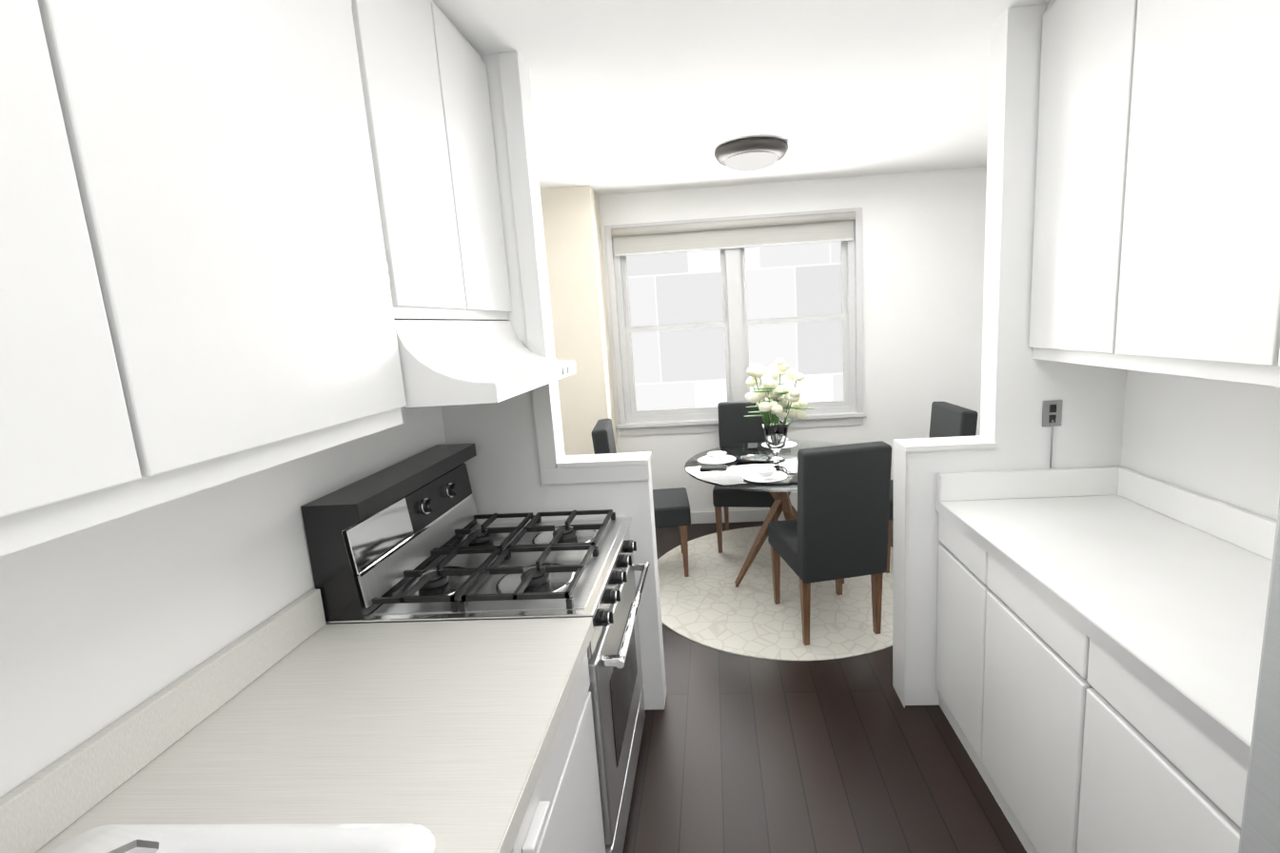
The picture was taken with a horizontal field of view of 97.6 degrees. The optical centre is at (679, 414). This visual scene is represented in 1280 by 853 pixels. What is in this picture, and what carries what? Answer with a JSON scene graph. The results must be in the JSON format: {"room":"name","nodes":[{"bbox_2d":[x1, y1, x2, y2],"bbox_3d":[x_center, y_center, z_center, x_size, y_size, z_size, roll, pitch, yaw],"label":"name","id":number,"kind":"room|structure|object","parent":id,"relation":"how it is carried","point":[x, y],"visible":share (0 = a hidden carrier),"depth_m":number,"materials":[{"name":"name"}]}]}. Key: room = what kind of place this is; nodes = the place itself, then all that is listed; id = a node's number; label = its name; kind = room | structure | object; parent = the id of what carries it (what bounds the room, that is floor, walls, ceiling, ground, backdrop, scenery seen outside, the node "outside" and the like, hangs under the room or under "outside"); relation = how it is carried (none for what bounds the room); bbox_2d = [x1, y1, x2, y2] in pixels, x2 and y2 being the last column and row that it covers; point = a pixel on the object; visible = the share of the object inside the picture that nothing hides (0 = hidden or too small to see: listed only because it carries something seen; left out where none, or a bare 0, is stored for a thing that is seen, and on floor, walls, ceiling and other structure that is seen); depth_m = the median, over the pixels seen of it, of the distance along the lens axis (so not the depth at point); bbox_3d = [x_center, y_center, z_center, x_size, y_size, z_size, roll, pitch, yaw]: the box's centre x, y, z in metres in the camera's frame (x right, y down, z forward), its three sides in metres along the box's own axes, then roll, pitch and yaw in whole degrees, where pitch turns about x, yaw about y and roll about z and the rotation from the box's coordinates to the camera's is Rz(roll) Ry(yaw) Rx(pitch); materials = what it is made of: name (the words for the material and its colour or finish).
{"room":"kitchen","nodes":[
{"label":"kitchen","id":0,"kind":"room"},
{"bbox_2d":[0,3,1279,798],"bbox_3d":[0.562,0.060,1.458,4.140,2.680,6.340,-3,9,4],"label":"wall","id":1,"kind":"structure","parent":0,"point":[106,623],"depth_m":2.14,"materials":[{"name":"white paint"}]},
{"bbox_2d":[0,0,174,556],"bbox_3d":[-0.943,-0.413,0.373,0.338,1.223,0.625,-3,9,4],"label":"upper cabinet","id":2,"kind":"object","parent":1,"relation":"attached to","point":[80,447],"depth_m":0.67,"materials":[{"name":"white paint"}]},
{"bbox_2d":[68,0,406,498],"bbox_3d":[-0.908,-0.518,1.010,0.338,1.223,0.668,-3,9,4],"label":"upper cabinet","id":3,"kind":"object","parent":1,"relation":"attached to","point":[238,238],"depth_m":0.95,"materials":[{"name":"white paint"}]},
{"bbox_2d":[394,319,575,408],"bbox_3d":[-0.723,-0.189,1.821,0.571,0.224,0.834,-3,9,4],"label":"range hood","id":4,"kind":"object","parent":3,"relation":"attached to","point":[449,363],"visible":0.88,"depth_m":1.55,"materials":[{"name":"white paint"}]},
{"bbox_2d":[361,0,511,320],"bbox_3d":[-0.875,-0.771,1.732,0.338,0.958,0.840,-3,9,4],"label":"upper cabinet","id":5,"kind":"object","parent":1,"relation":"attached to","point":[430,84],"depth_m":1.64,"materials":[{"name":"white paint"}]},
{"bbox_2d":[604,207,866,435],"bbox_3d":[0.446,-0.695,4.447,2.010,1.670,0.177,-3,9,4],"label":"window","id":6,"kind":"structure","parent":1,"relation":"in","point":[731,238],"depth_m":4.41,"materials":[{"name":"paint"}]},
{"bbox_2d":[690,508,797,523],"bbox_3d":[1.136,0.820,4.637,3.224,0.099,0.018,-3,9,4],"label":"baseboard","id":7,"kind":"structure","parent":1,"relation":"attached to","point":[735,516],"depth_m":4.66,"materials":[{"name":"white paint"}]},
{"bbox_2d":[498,51,997,707],"bbox_3d":[0.324,-0.057,2.274,1.815,2.678,0.148,-3,9,4],"label":"door frame","id":8,"kind":"structure","parent":1,"relation":"attached to","point":[600,468],"depth_m":2.25,"materials":[{"name":"white paint"}]},
{"bbox_2d":[1042,399,1062,468],"bbox_3d":[1.440,0.078,2.166,0.070,0.265,0.014,-3,9,4],"label":"electrical outlet plate","id":9,"kind":"object","parent":1,"relation":"attached to","point":[1052,413],"visible":1,"depth_m":2.15,"materials":[{"name":"grey"}]},
{"bbox_2d":[1028,0,1127,367],"bbox_3d":[1.458,-0.785,1.796,0.368,1.223,0.458,-3,9,4],"label":"upper cabinet","id":10,"kind":"object","parent":1,"relation":"attached to","point":[1082,41],"depth_m":1.80,"materials":[{"name":"white paint"}]},
{"bbox_2d":[1104,0,1279,384],"bbox_3d":[1.433,-0.709,1.332,0.368,1.223,0.485,-3,9,4],"label":"upper cabinet","id":11,"kind":"object","parent":1,"relation":"attached to","point":[1156,238],"depth_m":1.37,"materials":[{"name":"white paint"}]},
{"bbox_2d":[1257,197,1279,386],"bbox_3d":[1.403,-0.619,0.785,0.368,1.223,0.625,-3,9,4],"label":"upper cabinet","id":12,"kind":"object","parent":1,"relation":"attached to","point":[1270,344],"depth_m":1.19,"materials":[{"name":"white paint"}]},
{"bbox_2d":[433,0,1051,195],"bbox_3d":[0.481,-1.300,1.238,4.140,0.080,6.340,-3,9,4],"label":"ceiling","id":13,"kind":"structure","parent":0,"point":[630,96],"depth_m":2.44,"materials":[{"name":"white paint"}]},
{"bbox_2d":[714,137,787,171],"bbox_3d":[0.433,-1.546,3.382,0.444,0.111,0.444,-3,9,4],"label":"ceiling light","id":14,"kind":"object","parent":13,"relation":"attached to","point":[751,154],"visible":1,"depth_m":3.25,"materials":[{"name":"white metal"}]},
{"bbox_2d":[622,519,1026,852],"bbox_3d":[0.642,1.410,1.676,4.140,0.060,6.340,-3,9,4],"label":"floor","id":15,"kind":"structure","parent":0,"point":[740,754],"depth_m":2.10,"materials":[{"name":"brown wood"}]},
{"bbox_2d":[300,443,649,852],"bbox_3d":[-0.541,0.771,1.931,0.822,1.233,0.760,-3,9,4],"label":"stove","id":16,"kind":"object","parent":15,"relation":"on","point":[410,539],"visible":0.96,"depth_m":1.71,"materials":[{"name":"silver metal"}]},
{"bbox_2d":[476,513,625,522],"bbox_3d":[-0.560,0.881,2.376,0.723,0.900,0.074,-3,9,4],"label":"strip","id":17,"kind":"object","parent":15,"relation":"on","point":[552,518],"visible":0.07,"depth_m":2.32,"materials":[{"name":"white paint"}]},
{"bbox_2d":[511,649,605,852],"bbox_3d":[-0.610,1.074,1.297,0.742,0.868,0.588,-3,9,4],"label":"base cabinet","id":18,"kind":"object","parent":15,"relation":"on","point":[563,813],"visible":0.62,"depth_m":1.23,"materials":[{"name":"white paint"}]},
{"bbox_2d":[0,589,593,852],"bbox_3d":[-0.688,0.754,0.122,0.762,0.147,2.808,-3,9,4],"label":"countertop","id":19,"kind":"structure","parent":18,"relation":"on","point":[299,710],"depth_m":1.07,"materials":[{"name":"laminate"}]},
{"bbox_2d":[107,839,158,852],"bbox_3d":[-0.844,0.651,0.641,0.227,0.085,0.317,-3,9,4],"label":"faucet","id":20,"kind":"object","parent":19,"relation":"on","point":[141,846],"visible":1,"depth_m":0.77,"materials":[{"name":"silver metal"}]},
{"bbox_2d":[49,823,434,852],"bbox_3d":[-0.675,0.760,0.638,0.604,0.146,0.535,-3,9,4],"label":"sink","id":21,"kind":"object","parent":19,"relation":"in","point":[337,837],"visible":0.98,"depth_m":0.86,"materials":[{"name":"white ceramic"}]},
{"bbox_2d":[657,526,892,660],"bbox_3d":[0.678,1.055,3.646,1.840,0.006,1.840,-3,9,4],"label":"rug","id":22,"kind":"object","parent":15,"relation":"on","point":[707,602],"visible":0.69,"depth_m":3.27,"materials":[{"name":"beige carpet"}]},
{"bbox_2d":[590,417,690,576],"bbox_3d":[-0.241,0.554,3.823,0.595,1.031,0.450,-4,9,-2],"label":"chair","id":23,"kind":"object","parent":22,"relation":"on","point":[671,506],"visible":0.33,"depth_m":3.64,"materials":[{"name":"brown wood"}]},
{"bbox_2d":[712,401,774,552],"bbox_3d":[0.506,0.449,4.197,0.450,1.031,0.595,-2,9,11],"label":"chair","id":24,"kind":"object","parent":22,"relation":"on","point":[736,425],"visible":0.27,"depth_m":4.31,"materials":[{"name":"brown wood"}]},
{"bbox_2d":[684,439,844,587],"bbox_3d":[0.681,0.667,3.683,1.260,0.744,1.260,-3,9,4],"label":"dining table","id":25,"kind":"object","parent":22,"relation":"on","point":[738,467],"visible":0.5,"depth_m":3.60,"materials":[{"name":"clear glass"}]},
{"bbox_2d":[697,451,736,470],"bbox_3d":[0.238,0.292,3.654,0.255,0.055,0.355,-2,9,10],"label":"place setting","id":26,"kind":"object","parent":25,"relation":"on","point":[713,457],"depth_m":3.67,"materials":[{"name":"white ceramic"}]},
{"bbox_2d":[743,466,797,484],"bbox_3d":[0.538,0.345,3.219,0.354,0.055,0.255,1,10,24],"label":"place setting","id":27,"kind":"object","parent":25,"relation":"on","point":[763,474],"depth_m":3.23,"materials":[{"name":"white ceramic"}]},
{"bbox_2d":[748,437,797,449],"bbox_3d":[0.667,0.205,4.037,0.354,0.055,0.255,-2,9,10],"label":"place setting","id":28,"kind":"object","parent":25,"relation":"on","point":[789,443],"depth_m":4.03,"materials":[{"name":"white ceramic"}]},
{"bbox_2d":[744,357,815,462],"bbox_3d":[0.640,-0.030,3.599,0.447,0.661,0.431,-3,9,4],"label":"flower vase","id":29,"kind":"object","parent":25,"relation":"on","point":[767,395],"visible":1,"depth_m":3.54,"materials":[{"name":"clear glass"}]},
{"bbox_2d":[768,440,891,645],"bbox_3d":[0.779,0.625,3.009,0.450,1.031,0.595,-5,9,-9],"label":"chair","id":30,"kind":"object","parent":22,"relation":"on","point":[837,529],"visible":1,"depth_m":2.72,"materials":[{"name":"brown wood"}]},
{"bbox_2d":[885,401,977,572],"bbox_3d":[1.558,0.465,3.715,0.610,1.031,0.469,-3,9,4],"label":"chair","id":31,"kind":"object","parent":22,"relation":"on","point":[949,420],"visible":0.17,"depth_m":3.56,"materials":[{"name":"brown wood"}]},
{"bbox_2d":[935,512,981,762],"bbox_3d":[1.393,0.822,2.090,0.694,0.880,0.408,-3,9,4],"label":"base cabinet","id":32,"kind":"object","parent":15,"relation":"on","point":[958,557],"depth_m":2.11,"materials":[{"name":"white paint"}]},
{"bbox_2d":[935,465,1277,768],"bbox_3d":[1.329,0.417,1.438,0.700,0.152,1.568,-3,9,4],"label":"countertop","id":33,"kind":"structure","parent":32,"relation":"on","point":[1159,587],"depth_m":1.58,"materials":[{"name":"white laminate"}]},
{"bbox_2d":[973,548,1076,852],"bbox_3d":[1.369,0.896,1.643,0.694,0.880,0.500,-3,9,4],"label":"base cabinet","id":34,"kind":"object","parent":15,"relation":"on","point":[1027,649],"depth_m":1.66,"materials":[{"name":"white paint"}]},
{"bbox_2d":[1064,627,1247,852],"bbox_3d":[1.337,0.990,1.072,0.694,0.880,0.660,-3,9,4],"label":"base cabinet","id":35,"kind":"object","parent":15,"relation":"on","point":[1073,738],"depth_m":1.20,"materials":[{"name":"white paint"}]},
{"bbox_2d":[1238,497,1279,852],"bbox_3d":[1.121,0.673,0.222,0.984,1.800,0.925,-3,9,4],"label":"fridge","id":36,"kind":"object","parent":15,"relation":"on","point":[1260,829],"depth_m":0.64,"materials":[{"name":"silver metal"}]},
{"label":"outside","id":37,"kind":"structure","parent":0,"visible":0},
{"bbox_2d":[626,240,843,410],"bbox_3d":[0.781,-0.790,5.630,8.300,7.000,0.020,-3,9,4],"label":"window pane","id":38,"kind":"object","parent":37,"point":[679,368],"depth_m":5.61,"materials":[{"name":"clear glass"}]}
]}

